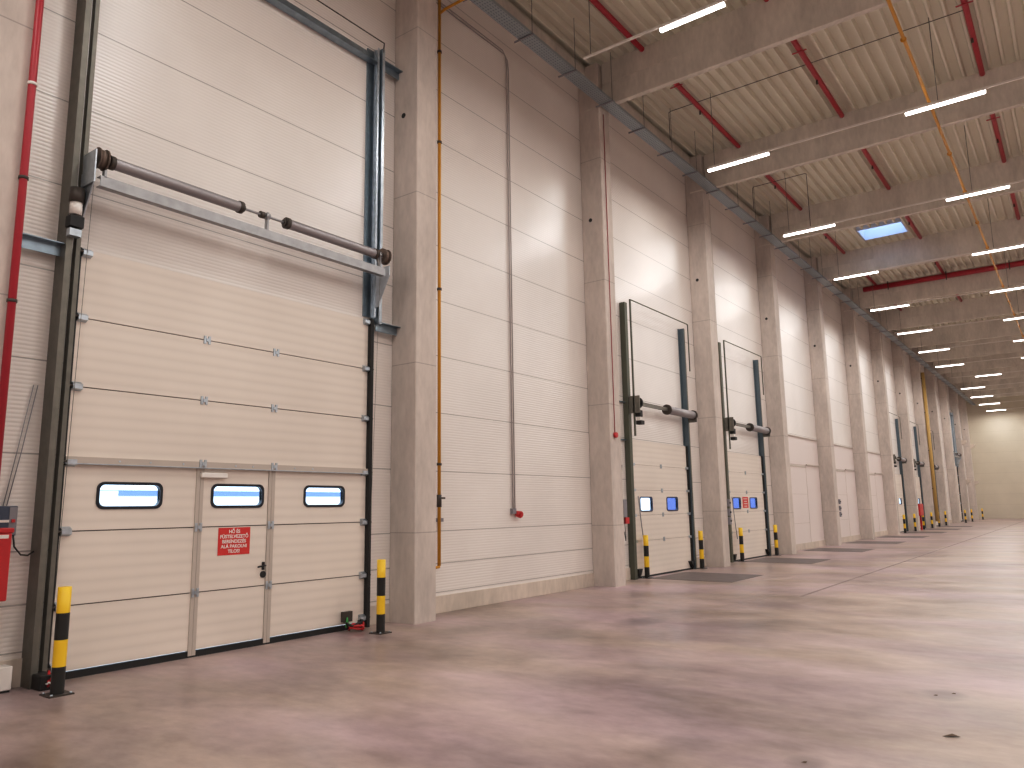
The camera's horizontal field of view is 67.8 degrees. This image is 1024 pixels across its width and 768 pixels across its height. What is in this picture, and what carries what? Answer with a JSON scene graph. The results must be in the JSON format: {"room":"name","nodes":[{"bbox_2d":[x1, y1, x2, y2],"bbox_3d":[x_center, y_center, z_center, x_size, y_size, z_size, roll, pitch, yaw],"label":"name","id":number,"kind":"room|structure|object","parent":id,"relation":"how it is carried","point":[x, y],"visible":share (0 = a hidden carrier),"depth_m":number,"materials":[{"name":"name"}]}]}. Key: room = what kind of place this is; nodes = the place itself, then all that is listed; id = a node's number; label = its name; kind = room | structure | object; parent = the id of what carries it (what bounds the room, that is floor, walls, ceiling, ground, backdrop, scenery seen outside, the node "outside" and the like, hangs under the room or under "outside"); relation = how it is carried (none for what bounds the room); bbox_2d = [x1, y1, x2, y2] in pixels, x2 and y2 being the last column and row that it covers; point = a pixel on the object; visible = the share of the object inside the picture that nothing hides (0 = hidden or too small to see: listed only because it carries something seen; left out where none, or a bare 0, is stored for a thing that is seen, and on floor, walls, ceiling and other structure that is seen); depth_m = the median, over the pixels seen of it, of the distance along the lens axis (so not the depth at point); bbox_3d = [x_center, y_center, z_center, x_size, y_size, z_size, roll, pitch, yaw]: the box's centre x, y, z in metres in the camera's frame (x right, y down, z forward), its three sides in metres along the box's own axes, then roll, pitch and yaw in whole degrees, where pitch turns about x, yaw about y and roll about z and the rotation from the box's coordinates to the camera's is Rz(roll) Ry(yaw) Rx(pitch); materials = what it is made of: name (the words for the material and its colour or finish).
{"room":"distribution center","nodes":[
{"label":"distribution center","id":0,"kind":"room"},
{"bbox_2d":[0,0,970,669],"bbox_3d":[15.912,1.153,36.165,0.120,12.200,94.600,-8,-11,36],"label":"wall","id":1,"kind":"structure","parent":0,"point":[245,101],"depth_m":13.51,"materials":[{"name":"white metal"}]},
{"bbox_2d":[0,506,17,535],"bbox_3d":[-5.035,1.350,7.502,0.110,0.290,0.265,-8,-11,36],"label":"controller","id":2,"kind":"object","parent":1,"relation":"attached to","point":[8,514],"visible":0.79,"depth_m":7.53,"materials":[{"name":"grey plastic"}]},
{"bbox_2d":[3,385,37,555],"bbox_3d":[-4.952,0.862,7.723,0.306,1.739,0.060,8,-13,-43],"label":"cable","id":3,"kind":"object","parent":2,"relation":"attached to","point":[15,548],"visible":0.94,"depth_m":7.69,"materials":[{"name":"grey plastic"}]},
{"bbox_2d":[0,658,21,687],"bbox_3d":[-5.004,2.824,7.347,0.025,0.270,0.550,-8,-11,36],"label":"baseboard","id":4,"kind":"structure","parent":1,"relation":"attached to","point":[16,663],"depth_m":7.49,"materials":[{"name":"concrete"}]},
{"bbox_2d":[370,603,389,624],"bbox_3d":[-1.992,3.425,11.324,0.025,0.270,0.460,-8,-11,36],"label":"baseboard","id":5,"kind":"structure","parent":1,"relation":"attached to","point":[387,606],"depth_m":11.27,"materials":[{"name":"concrete"}]},
{"bbox_2d":[437,0,522,517],"bbox_3d":[-0.719,-2.315,13.986,0.162,9.466,2.725,-8,-11,36],"label":"conduit","id":6,"kind":"object","parent":1,"relation":"attached to","point":[519,514],"visible":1,"depth_m":14.87,"materials":[{"name":"grey metal"}]},
{"bbox_2d":[436,573,593,613],"bbox_3d":[0.084,3.841,14.067,0.025,0.270,5.530,-8,-11,36],"label":"baseboard","id":7,"kind":"structure","parent":1,"relation":"attached to","point":[457,601],"depth_m":13.88,"materials":[{"name":"concrete"}]},
{"bbox_2d":[623,499,629,540],"bbox_3d":[2.506,2.680,17.197,0.180,1.708,0.210,-8,-11,36],"label":"controller","id":8,"kind":"object","parent":1,"relation":"attached to","point":[626,519],"visible":0.54,"depth_m":17.09,"materials":[{"name":"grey plastic"}]},
{"bbox_2d":[495,0,945,377],"bbox_3d":[15.958,-4.430,36.975,0.199,0.380,94.600,-8,-11,36],"label":"trim","id":9,"kind":"structure","parent":1,"relation":"attached to","point":[503,3],"depth_m":19.83,"materials":[{"name":"metal"}]},
{"bbox_2d":[436,0,1023,568],"bbox_3d":[11.326,-0.798,24.393,6.843,10.990,68.000,-8,-11,36],"label":"gas pipe","id":10,"kind":"object","parent":1,"relation":"attached to","point":[903,39],"visible":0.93,"depth_m":13.52,"materials":[{"name":"orange"}]},
{"bbox_2d":[788,434,825,550],"bbox_3d":[10.862,4.054,28.615,0.075,4.200,5.530,-8,-11,36],"label":"door","id":11,"kind":"structure","parent":1,"relation":"in","point":[805,481],"depth_m":29.10,"materials":[{"name":"white metal"}]},
{"bbox_2d":[834,444,860,542],"bbox_3d":[14.458,4.773,33.364,0.075,4.200,5.530,-8,-11,36],"label":"door","id":12,"kind":"structure","parent":1,"relation":"in","point":[846,484],"depth_m":34.07,"materials":[{"name":"white metal"}]},
{"bbox_2d":[867,451,888,536],"bbox_3d":[18.053,5.491,38.114,0.075,4.200,5.530,-8,-11,36],"label":"door","id":13,"kind":"structure","parent":1,"relation":"in","point":[874,459],"depth_m":38.98,"materials":[{"name":"white metal"}]},
{"bbox_2d":[0,519,1023,767],"bbox_3d":[26.408,5.872,27.505,26.120,0.200,94.600,-8,-11,36],"label":"floor","id":14,"kind":"structure","parent":0,"point":[755,672],"depth_m":7.24,"materials":[{"name":"concrete"}]},
{"bbox_2d":[0,664,12,693],"bbox_3d":[-4.969,2.818,7.221,0.170,0.240,0.350,-8,-11,36],"label":"box","id":15,"kind":"object","parent":14,"relation":"on","point":[5,670],"visible":1,"depth_m":7.27,"materials":[{"name":"white plastic"}]},
{"bbox_2d":[0,528,13,601],"bbox_3d":[-4.984,2.159,7.245,0.220,1.550,0.246,-8,-11,36],"label":"cabinet","id":16,"kind":"object","parent":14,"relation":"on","point":[5,533],"visible":1,"depth_m":7.31,"materials":[{"name":"red metal"}]},
{"bbox_2d":[0,0,35,373],"bbox_3d":[-5.216,-3.025,7.685,0.542,11.930,0.478,-8,-11,36],"label":"concrete column","id":17,"kind":"structure","parent":14,"relation":"on","point":[16,16],"depth_m":7.53,"materials":[{"name":"grey concrete"}]},
{"bbox_2d":[0,0,43,473],"bbox_3d":[-4.828,-2.870,7.646,0.087,11.600,0.087,-8,-11,36],"label":"pipe","id":18,"kind":"object","parent":17,"relation":"attached to","point":[32,84],"visible":1,"depth_m":7.42,"materials":[{"name":"red metal"}]},
{"bbox_2d":[39,586,74,698],"bbox_3d":[-4.282,2.430,7.233,0.220,0.990,0.220,-8,-11,36],"label":"bollard","id":19,"kind":"object","parent":14,"relation":"on","point":[60,646],"visible":1,"depth_m":7.19,"materials":[{"name":"yellow metal"}]},
{"bbox_2d":[20,0,402,690],"bbox_3d":[-3.418,-1.320,9.919,0.418,9.228,5.530,-8,-11,36],"label":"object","id":20,"kind":"structure","parent":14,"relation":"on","point":[33,678],"depth_m":8.26,"materials":[{"name":"metal"}]},
{"bbox_2d":[47,248,374,679],"bbox_3d":[-3.440,1.005,9.704,0.121,4.570,4.380,-8,-11,36],"label":"door","id":21,"kind":"structure","parent":20,"relation":"attached to","point":[187,387],"depth_m":9.28,"materials":[{"name":"grey metal"}]},
{"bbox_2d":[217,527,249,555],"bbox_3d":[-3.466,1.960,9.505,0.005,0.333,0.447,-8,-11,36],"label":"warning sign","id":22,"kind":"object","parent":21,"relation":"attached to","point":[236,540],"visible":1,"depth_m":9.50,"materials":[{"name":"red plastic"}]},
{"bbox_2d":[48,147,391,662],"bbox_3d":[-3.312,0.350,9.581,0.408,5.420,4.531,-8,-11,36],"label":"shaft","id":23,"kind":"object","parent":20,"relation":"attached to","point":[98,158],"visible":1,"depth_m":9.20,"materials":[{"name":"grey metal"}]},
{"bbox_2d":[341,611,363,630],"bbox_3d":[-2.208,3.322,10.653,0.353,0.255,0.260,-8,-11,36],"label":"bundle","id":24,"kind":"object","parent":14,"relation":"on","point":[346,616],"visible":1,"depth_m":10.66,"materials":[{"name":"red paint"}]},
{"bbox_2d":[369,559,391,634],"bbox_3d":[-1.811,2.929,10.529,0.220,0.990,0.220,-8,-11,36],"label":"bollard","id":25,"kind":"object","parent":14,"relation":"on","point":[381,563],"visible":1,"depth_m":10.48,"materials":[{"name":"yellow metal"}]},
{"bbox_2d":[389,0,436,624],"bbox_3d":[-1.591,-2.301,12.474,0.542,11.930,0.478,-8,-11,36],"label":"concrete column","id":26,"kind":"structure","parent":14,"relation":"on","point":[412,595],"depth_m":12.07,"materials":[{"name":"grey concrete"}]},
{"bbox_2d":[578,63,625,586],"bbox_3d":[2.005,-1.582,17.223,0.542,11.930,0.478,-8,-11,36],"label":"concrete column","id":27,"kind":"structure","parent":14,"relation":"on","point":[608,544],"depth_m":16.92,"materials":[{"name":"grey concrete"}]},
{"bbox_2d":[603,114,617,437],"bbox_3d":[2.202,-2.562,17.166,0.060,7.560,0.120,-8,-11,36],"label":"conduit","id":28,"kind":"object","parent":27,"relation":"attached to","point":[615,434],"visible":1,"depth_m":17.10,"materials":[{"name":"grey metal"}]},
{"bbox_2d":[642,535,653,578],"bbox_3d":[3.156,4.050,17.881,0.220,0.990,0.220,-8,-11,36],"label":"bollard","id":29,"kind":"object","parent":14,"relation":"on","point":[645,537],"visible":1,"depth_m":17.84,"materials":[{"name":"yellow metal"}]},
{"bbox_2d":[619,299,696,579],"bbox_3d":[3.789,1.414,19.317,0.283,6.635,3.900,-8,-11,36],"label":"track","id":30,"kind":"object","parent":14,"relation":"on","point":[622,305],"visible":0.94,"depth_m":18.34,"materials":[{"name":"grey metal"}]},
{"bbox_2d":[632,439,693,578],"bbox_3d":[3.802,3.101,19.134,0.140,3.247,3.130,-8,-11,36],"label":"door","id":31,"kind":"structure","parent":30,"relation":"attached to","point":[660,469],"depth_m":19.11,"materials":[{"name":"grey metal"}]},
{"bbox_2d":[629,395,697,424],"bbox_3d":[3.998,0.839,19.492,0.340,0.680,3.710,-8,-11,36],"label":"shaft","id":32,"kind":"object","parent":30,"relation":"attached to","point":[638,403],"visible":1,"depth_m":18.83,"materials":[{"name":"metal"}]},
{"bbox_2d":[697,531,706,568],"bbox_3d":[5.060,4.425,20.363,0.220,0.990,0.220,-8,-11,36],"label":"bollard","id":33,"kind":"object","parent":14,"relation":"on","point":[700,533],"visible":1,"depth_m":20.32,"materials":[{"name":"yellow metal"}]},
{"bbox_2d":[650,572,761,581],"bbox_3d":[4.592,4.535,17.927,1.980,0.004,2.050,-8,-11,36],"label":"floor plate","id":34,"kind":"object","parent":14,"relation":"on","point":[691,576],"visible":1,"depth_m":17.84,"materials":[{"name":"grey metal"}]},
{"bbox_2d":[684,155,730,566],"bbox_3d":[5.601,-0.864,21.973,0.542,11.930,0.478,-8,-11,36],"label":"concrete column","id":35,"kind":"structure","parent":14,"relation":"on","point":[710,431],"depth_m":21.69,"materials":[{"name":"grey concrete"}]},
{"bbox_2d":[709,201,731,524],"bbox_3d":[5.979,-0.796,22.080,0.210,9.580,0.130,-8,-11,36],"label":"conduit","id":36,"kind":"object","parent":35,"relation":"attached to","point":[729,512],"visible":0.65,"depth_m":21.72,"materials":[{"name":"grey plastic"}]},
{"bbox_2d":[738,528,746,561],"bbox_3d":[6.826,4.773,22.662,0.220,0.990,0.220,-8,-11,36],"label":"bollard","id":37,"kind":"object","parent":14,"relation":"on","point":[741,544],"visible":1,"depth_m":22.61,"materials":[{"name":"yellow metal"}]},
{"bbox_2d":[718,340,771,562],"bbox_3d":[7.385,2.133,24.066,0.283,6.635,3.900,-8,-11,36],"label":"track","id":38,"kind":"object","parent":14,"relation":"on","point":[755,362],"visible":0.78,"depth_m":25.00,"materials":[{"name":"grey metal"}]},
{"bbox_2d":[724,417,770,439],"bbox_3d":[7.594,1.558,24.241,0.340,0.680,3.710,-8,-11,36],"label":"shaft","id":39,"kind":"object","parent":38,"relation":"attached to","point":[766,431],"visible":1,"depth_m":23.52,"materials":[{"name":"metal"}]},
{"bbox_2d":[727,452,769,561],"bbox_3d":[7.397,3.819,23.883,0.140,3.247,3.130,-8,-11,36],"label":"door","id":40,"kind":"structure","parent":38,"relation":"attached to","point":[745,470],"depth_m":23.94,"materials":[{"name":"grey metal"}]},
{"bbox_2d":[754,214,796,553],"bbox_3d":[9.196,-0.145,26.722,0.542,11.930,0.478,-8,-11,36],"label":"concrete column","id":41,"kind":"structure","parent":14,"relation":"on","point":[782,498],"depth_m":26.46,"materials":[{"name":"grey concrete"}]},
{"bbox_2d":[773,525,780,555],"bbox_3d":[8.700,5.142,25.104,0.220,0.990,0.220,-8,-11,36],"label":"bollard","id":42,"kind":"object","parent":14,"relation":"on","point":[774,526],"visible":1,"depth_m":25.06,"materials":[{"name":"yellow metal"}]},
{"bbox_2d":[746,557,829,563],"bbox_3d":[8.188,5.253,22.676,1.980,0.004,2.050,-8,-11,36],"label":"floor plate","id":43,"kind":"object","parent":14,"relation":"on","point":[766,560],"visible":1,"depth_m":22.58,"materials":[{"name":"grey metal"}]},
{"bbox_2d":[803,257,841,545],"bbox_3d":[12.792,0.573,31.471,0.542,11.930,0.478,-8,-11,36],"label":"concrete column","id":44,"kind":"structure","parent":14,"relation":"on","point":[817,347],"depth_m":31.20,"materials":[{"name":"grey concrete"}]},
{"bbox_2d":[804,548,872,551],"bbox_3d":[11.784,5.972,27.425,1.980,0.004,2.050,-8,-11,36],"label":"floor plate","id":45,"kind":"object","parent":14,"relation":"on","point":[815,549],"visible":1,"depth_m":27.34,"materials":[{"name":"metal"}]},
{"bbox_2d":[840,288,874,538],"bbox_3d":[16.387,1.292,36.220,0.542,11.930,0.478,-8,-11,36],"label":"concrete column","id":46,"kind":"structure","parent":14,"relation":"on","point":[858,432],"depth_m":35.96,"materials":[{"name":"grey concrete"}]},
{"bbox_2d":[849,541,902,543],"bbox_3d":[15.379,6.691,32.175,1.980,0.004,2.050,-8,-11,36],"label":"floor plate","id":47,"kind":"object","parent":14,"relation":"on","point":[865,542],"visible":1,"depth_m":32.12,"materials":[{"name":"metal"}]},
{"bbox_2d":[868,312,899,534],"bbox_3d":[19.983,2.010,40.969,0.542,11.930,0.478,-8,-11,36],"label":"concrete column","id":48,"kind":"structure","parent":14,"relation":"on","point":[876,346],"depth_m":40.72,"materials":[{"name":"grey concrete"}]},
{"bbox_2d":[889,412,908,530],"bbox_3d":[21.767,5.007,43.063,0.283,6.635,3.900,-8,-11,36],"label":"track","id":49,"kind":"object","parent":14,"relation":"on","point":[896,420],"visible":0.46,"depth_m":44.50,"materials":[{"name":"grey metal"}]},
{"bbox_2d":[895,474,906,531],"bbox_3d":[21.749,6.697,42.903,0.062,3.247,3.130,-8,-11,36],"label":"door","id":50,"kind":"structure","parent":49,"relation":"attached to","point":[898,479],"depth_m":43.30,"materials":[{"name":"grey metal"}]},
{"bbox_2d":[877,536,928,537],"bbox_3d":[18.975,7.409,36.924,1.980,0.004,2.050,-8,-11,36],"label":"floor plate","id":51,"kind":"object","parent":14,"relation":"on","point":[882,536],"visible":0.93,"depth_m":36.67,"materials":[{"name":"metal"}]},
{"bbox_2d":[890,331,920,530],"bbox_3d":[23.579,2.729,45.719,0.542,11.930,0.478,-8,-11,36],"label":"concrete column","id":52,"kind":"structure","parent":14,"relation":"on","point":[897,352],"depth_m":45.48,"materials":[{"name":"grey concrete"}]},
{"bbox_2d":[802,521,1022,595],"bbox_3d":[26.539,8.119,41.974,0.060,0.002,71.000,-8,-11,36],"label":"joint","id":53,"kind":"object","parent":14,"relation":"on","point":[1022,521],"visible":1,"depth_m":18.90,"materials":[{"name":"concrete"}]},
{"bbox_2d":[910,421,925,527],"bbox_3d":[25.363,5.725,47.812,0.283,6.635,3.900,-8,-11,36],"label":"track","id":54,"kind":"object","parent":14,"relation":"on","point":[914,428],"visible":0.46,"depth_m":49.30,"materials":[{"name":"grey metal"}]},
{"bbox_2d":[915,477,922,528],"bbox_3d":[25.344,7.416,47.653,0.062,3.247,3.130,-8,-11,36],"label":"door","id":55,"kind":"structure","parent":54,"relation":"attached to","point":[917,479],"depth_m":48.39,"materials":[{"name":"grey metal"}]},
{"bbox_2d":[909,347,936,527],"bbox_3d":[27.174,3.447,50.468,0.542,11.930,0.478,-8,-11,36],"label":"concrete column","id":56,"kind":"structure","parent":14,"relation":"on","point":[915,370],"depth_m":50.23,"materials":[{"name":"grey concrete"}]},
{"bbox_2d":[921,372,939,520],"bbox_3d":[27.547,4.074,50.211,0.230,9.800,0.240,-8,-11,36],"label":"pipe","id":57,"kind":"object","parent":56,"relation":"attached to","point":[922,373],"visible":1,"depth_m":50.11,"materials":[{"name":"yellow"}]},
{"bbox_2d":[924,362,949,524],"bbox_3d":[30.770,4.166,55.217,0.542,11.930,0.478,-8,-11,36],"label":"concrete column","id":58,"kind":"structure","parent":14,"relation":"on","point":[929,377],"depth_m":55.00,"materials":[{"name":"grey concrete"}]},
{"bbox_2d":[937,374,960,522],"bbox_3d":[34.365,4.885,59.967,0.542,11.930,0.478,-8,-11,36],"label":"concrete column","id":59,"kind":"structure","parent":14,"relation":"on","point":[942,389],"depth_m":59.71,"materials":[{"name":"grey concrete"}]},
{"bbox_2d":[949,410,962,520],"bbox_3d":[36.059,6.594,62.216,0.233,9.228,5.530,-8,-11,36],"label":"track","id":60,"kind":"object","parent":14,"relation":"on","point":[951,413],"visible":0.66,"depth_m":64.28,"materials":[{"name":"metal"}]},
{"bbox_2d":[948,383,970,520],"bbox_3d":[38.099,5.585,64.614,0.888,11.930,0.478,-8,-11,36],"label":"concrete column","id":61,"kind":"structure","parent":14,"relation":"on","point":[963,482],"depth_m":64.41,"materials":[{"name":"grey concrete"}]},
{"bbox_2d":[957,392,978,519],"bbox_3d":[41.695,6.303,69.363,0.888,11.930,0.478,-8,-11,36],"label":"concrete column","id":62,"kind":"structure","parent":14,"relation":"on","point":[967,447],"depth_m":69.20,"materials":[{"name":"grey concrete"}]},
{"bbox_2d":[965,387,1023,398],"bbox_3d":[51.876,-0.445,62.629,25.415,1.070,0.165,-8,-11,36],"label":"roof beam","id":63,"kind":"structure","parent":62,"relation":"on","point":[1011,391],"depth_m":68.56,"materials":[{"name":"concrete"}]},
{"bbox_2d":[667,498,754,509],"bbox_3d":[39.961,20.895,132.084,1.000,3.500,138.000,-8,-11,36],"label":"sky","id":64,"kind":"structure","parent":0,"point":[671,502],"depth_m":127.56,"materials":[{"name":"blue"}]},
{"bbox_2d":[506,0,1023,331],"bbox_3d":[26.202,-6.131,29.477,25.870,0.130,94.600,-8,-11,36],"label":"ceiling","id":65,"kind":"structure","parent":0,"point":[881,70],"depth_m":19.60,"materials":[{"name":"beige metal"}]},
{"bbox_2d":[583,0,726,59],"bbox_3d":[10.593,-8.372,7.775,23.100,1.990,0.040,-8,-11,36],"label":"rail","id":66,"kind":"object","parent":65,"relation":"hanging from","point":[658,26],"visible":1,"depth_m":13.83,"materials":[{"name":"grey metal"}]},
{"bbox_2d":[659,0,724,32],"bbox_3d":[3.096,-6.337,13.143,1.190,0.085,0.076,-8,-11,36],"label":"strip light","id":67,"kind":"object","parent":66,"relation":"hanging from","point":[720,4],"visible":1,"depth_m":13.10,"materials":[{"name":"white plastic"}]},
{"bbox_2d":[462,0,975,404],"bbox_3d":[16.493,-4.154,36.592,0.450,1.225,94.300,-8,-11,36],"label":"cable tray","id":68,"kind":"object","parent":65,"relation":"hanging from","point":[491,8],"visible":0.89,"depth_m":19.33,"materials":[{"name":"grey metal"}]},
{"bbox_2d":[709,18,1023,167],"bbox_3d":[14.189,-7.654,12.524,23.100,1.990,0.040,-8,-11,36],"label":"rail","id":69,"kind":"object","parent":65,"relation":"hanging from","point":[1020,77],"visible":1,"depth_m":16.91,"materials":[{"name":"grey metal"}]},
{"bbox_2d":[707,151,768,171],"bbox_3d":[5.551,-5.465,18.733,1.540,0.085,0.076,-8,-11,36],"label":"strip light","id":70,"kind":"object","parent":69,"relation":"hanging from","point":[766,153],"visible":1,"depth_m":18.69,"materials":[{"name":"white plastic"}]},
{"bbox_2d":[669,10,962,139],"bbox_3d":[6.857,-7.155,18.000,6.820,0.836,0.021,-8,-11,36],"label":"conduit","id":71,"kind":"object","parent":69,"relation":"attached to","point":[961,10],"visible":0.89,"depth_m":17.86,"materials":[{"name":"grey metal"}]},
{"bbox_2d":[904,88,985,115],"bbox_3d":[9.133,-5.947,16.094,1.510,0.085,0.076,-8,-11,36],"label":"strip light","id":72,"kind":"object","parent":69,"relation":"hanging from","point":[981,91],"visible":1,"depth_m":16.06,"materials":[{"name":"white plastic"}]},
{"bbox_2d":[856,218,908,239],"bbox_3d":[14.269,-6.195,29.393,1.580,0.640,1.350,-8,-11,36],"label":"window","id":73,"kind":"structure","parent":65,"relation":"in","point":[891,228],"depth_m":29.76,"materials":[{"name":"blue glass"}]},
{"bbox_2d":[784,125,1023,233],"bbox_3d":[17.784,-6.935,17.274,23.100,1.990,0.040,-8,-11,36],"label":"rail","id":74,"kind":"object","parent":65,"relation":"hanging from","point":[964,125],"visible":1,"depth_m":21.81,"materials":[{"name":"grey metal"}]},
{"bbox_2d":[783,223,834,236],"bbox_3d":[9.147,-4.747,23.482,1.540,0.085,0.076,-8,-11,36],"label":"strip light","id":75,"kind":"object","parent":74,"relation":"hanging from","point":[831,224],"visible":1,"depth_m":23.44,"materials":[{"name":"white plastic"}]},
{"bbox_2d":[946,184,1009,200],"bbox_3d":[12.729,-5.229,20.843,1.510,0.085,0.076,-8,-11,36],"label":"strip light","id":76,"kind":"object","parent":74,"relation":"hanging from","point":[1007,185],"visible":1,"depth_m":20.80,"materials":[{"name":"white plastic"}]},
{"bbox_2d":[835,199,1023,277],"bbox_3d":[21.380,-6.217,22.023,23.100,1.990,0.040,-8,-11,36],"label":"rail","id":77,"kind":"object","parent":65,"relation":"hanging from","point":[987,199],"visible":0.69,"depth_m":26.75,"materials":[{"name":"grey metal"}]},
{"bbox_2d":[834,270,878,279],"bbox_3d":[12.743,-4.028,28.231,1.540,0.085,0.076,-8,-11,36],"label":"strip light","id":78,"kind":"object","parent":77,"relation":"hanging from","point":[875,271],"visible":1,"depth_m":28.19,"materials":[{"name":"white plastic"}]},
{"bbox_2d":[972,244,1023,255],"bbox_3d":[16.325,-4.510,25.592,1.510,0.085,0.076,-8,-11,36],"label":"strip light","id":79,"kind":"object","parent":77,"relation":"hanging from","point":[1019,245],"visible":1,"depth_m":25.56,"materials":[{"name":"white plastic"}]},
{"bbox_2d":[871,253,1023,308],"bbox_3d":[24.976,-5.498,26.772,23.100,1.990,0.040,-8,-11,36],"label":"rail","id":80,"kind":"object","parent":65,"relation":"hanging from","point":[1004,253],"visible":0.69,"depth_m":31.61,"materials":[{"name":"grey metal"}]},
{"bbox_2d":[898,285,1023,332],"bbox_3d":[28.571,-4.780,31.521,23.100,1.990,0.040,-8,-11,36],"label":"rail","id":81,"kind":"object","parent":65,"relation":"hanging from","point":[1015,285],"visible":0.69,"depth_m":36.45,"materials":[{"name":"white metal"}]},
{"bbox_2d":[966,395,1023,518],"bbox_3d":[54.708,5.426,65.999,26.120,12.200,0.150,-8,-11,36],"label":"wall","id":82,"kind":"structure","parent":0,"point":[997,437],"depth_m":72.19,"materials":[{"name":"beige paint"}]},
{"bbox_3d":[36.819,-1.661,20.763,0.120,12.200,94.600,-8,-11,36],"label":"wall","id":83,"kind":"structure","parent":0,"visible":0},
{"bbox_2d":[601,0,901,104],"bbox_3d":[12.324,-8.348,10.387,25.415,1.070,0.165,-8,-11,36],"label":"roof beam","id":84,"kind":"structure","parent":83,"relation":"attached to","point":[758,26],"depth_m":16.10,"materials":[{"name":"concrete"}]},
{"bbox_2d":[764,0,961,301],"bbox_3d":[7.896,-7.303,19.131,0.320,0.222,56.000,-8,-11,36],"label":"pipe","id":85,"kind":"object","parent":84,"relation":"attached to","point":[795,43],"visible":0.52,"depth_m":19.71,"materials":[{"name":"red metal"}]},
{"bbox_2d":[703,60,1023,187],"bbox_3d":[15.920,-7.630,15.136,25.415,1.070,0.165,-8,-11,36],"label":"roof beam","id":86,"kind":"structure","parent":83,"relation":"attached to","point":[1010,95],"depth_m":19.88,"materials":[{"name":"concrete"}]},
{"bbox_2d":[589,0,901,310],"bbox_3d":[5.631,-6.998,20.799,0.320,0.222,56.000,-8,-11,36],"label":"pipe","id":87,"kind":"object","parent":86,"relation":"attached to","point":[596,3],"visible":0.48,"depth_m":19.82,"materials":[{"name":"red"}]},
{"bbox_2d":[770,155,1023,242],"bbox_3d":[19.515,-6.911,19.886,25.415,1.070,0.165,-8,-11,36],"label":"roof beam","id":88,"kind":"structure","parent":83,"relation":"attached to","point":[995,173],"depth_m":24.83,"materials":[{"name":"concrete"}]},
{"bbox_2d":[817,216,1023,280],"bbox_3d":[23.111,-6.193,24.635,25.415,1.070,0.165,-8,-11,36],"label":"roof beam","id":89,"kind":"structure","parent":83,"relation":"attached to","point":[1006,232],"depth_m":29.71,"materials":[{"name":"concrete"}]},
{"bbox_2d":[852,259,1023,308],"bbox_3d":[26.706,-5.474,29.384,25.415,1.070,0.165,-8,-11,36],"label":"roof beam","id":90,"kind":"structure","parent":83,"relation":"attached to","point":[988,280],"depth_m":34.64,"materials":[{"name":"concrete"}]},
{"bbox_2d":[863,260,1023,291],"bbox_3d":[26.572,-5.803,29.249,24.400,0.400,0.260,-8,-11,36],"label":"pipe","id":91,"kind":"object","parent":90,"relation":"attached to","point":[1009,265],"visible":1,"depth_m":34.34,"materials":[{"name":"red"}]},
{"bbox_2d":[955,0,1019,219],"bbox_3d":[10.473,-7.650,17.232,0.320,0.222,56.000,-8,-11,36],"label":"pipe","id":92,"kind":"object","parent":90,"relation":"attached to","point":[964,3],"visible":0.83,"depth_m":17.94,"materials":[{"name":"red metal"}]},
{"bbox_2d":[879,291,1023,330],"bbox_3d":[30.302,-4.756,34.133,25.415,1.070,0.165,-8,-11,36],"label":"roof beam","id":93,"kind":"structure","parent":83,"relation":"attached to","point":[993,305],"depth_m":39.51,"materials":[{"name":"concrete"}]},
{"bbox_2d":[901,315,1023,347],"bbox_3d":[33.898,-4.037,38.883,25.415,1.070,0.165,-8,-11,36],"label":"roof beam","id":94,"kind":"structure","parent":83,"relation":"attached to","point":[994,328],"depth_m":44.35,"materials":[{"name":"concrete"}]},
{"bbox_2d":[918,334,1023,361],"bbox_3d":[37.493,-3.319,43.632,25.415,1.070,0.165,-8,-11,36],"label":"roof beam","id":95,"kind":"structure","parent":83,"relation":"attached to","point":[1003,347],"depth_m":49.19,"materials":[{"name":"concrete"}]},
{"bbox_2d":[933,351,1023,373],"bbox_3d":[41.089,-2.600,48.381,25.415,1.070,0.165,-8,-11,36],"label":"roof beam","id":96,"kind":"structure","parent":83,"relation":"attached to","point":[1010,362],"depth_m":54.03,"materials":[{"name":"concrete"}]},
{"bbox_2d":[945,365,1023,383],"bbox_3d":[44.684,-1.882,53.130,25.415,1.070,0.165,-8,-11,36],"label":"roof beam","id":97,"kind":"structure","parent":83,"relation":"attached to","point":[1020,373],"depth_m":58.96,"materials":[{"name":"concrete"}]},
{"bbox_2d":[956,377,1023,391],"bbox_3d":[48.280,-1.163,57.880,25.415,1.070,0.165,-8,-11,36],"label":"roof beam","id":98,"kind":"structure","parent":83,"relation":"attached to","point":[1015,381],"depth_m":63.72,"materials":[{"name":"concrete"}]},
{"label":"outside","id":99,"kind":"structure","parent":0,"visible":0},
{"bbox_2d":[71,623,350,670],"bbox_3d":[-9.005,13.062,68.009,79.870,0.240,220.000,-8,-11,36],"label":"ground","id":100,"kind":"structure","parent":99,"point":[350,623],"depth_m":9.81,"materials":[{"name":"rubber"}]},
{"bbox_2d":[99,491,117,505],"bbox_3d":[-17.695,3.026,13.507,0.400,2.420,20.900,-8,-11,36],"label":"window","id":101,"kind":"structure","parent":100,"relation":"on","point":[107,498],"depth_m":21.62,"materials":[{"name":"white glass"}]},
{"bbox_2d":[117,496,339,505],"bbox_3d":[-28.950,7.444,41.005,1.000,2.850,92.000,-8,-11,36],"label":"wall","id":102,"kind":"structure","parent":100,"relation":"on","point":[122,500],"depth_m":52.79,"materials":[{"name":"white"}]},
{"bbox_2d":[100,490,339,496],"bbox_3d":[-28.933,5.860,41.232,1.100,0.350,92.000,-8,-11,36],"label":"trim","id":103,"kind":"structure","parent":102,"relation":"on","point":[120,492],"depth_m":52.63,"materials":[{"name":"blue"}]},
{"bbox_2d":[641,498,649,510],"bbox_3d":[15.822,15.857,98.882,0.200,3.500,11.300,-8,-11,36],"label":"wall","id":104,"kind":"structure","parent":100,"relation":"on","point":[645,502],"depth_m":101.30,"materials":[{"name":"white"}]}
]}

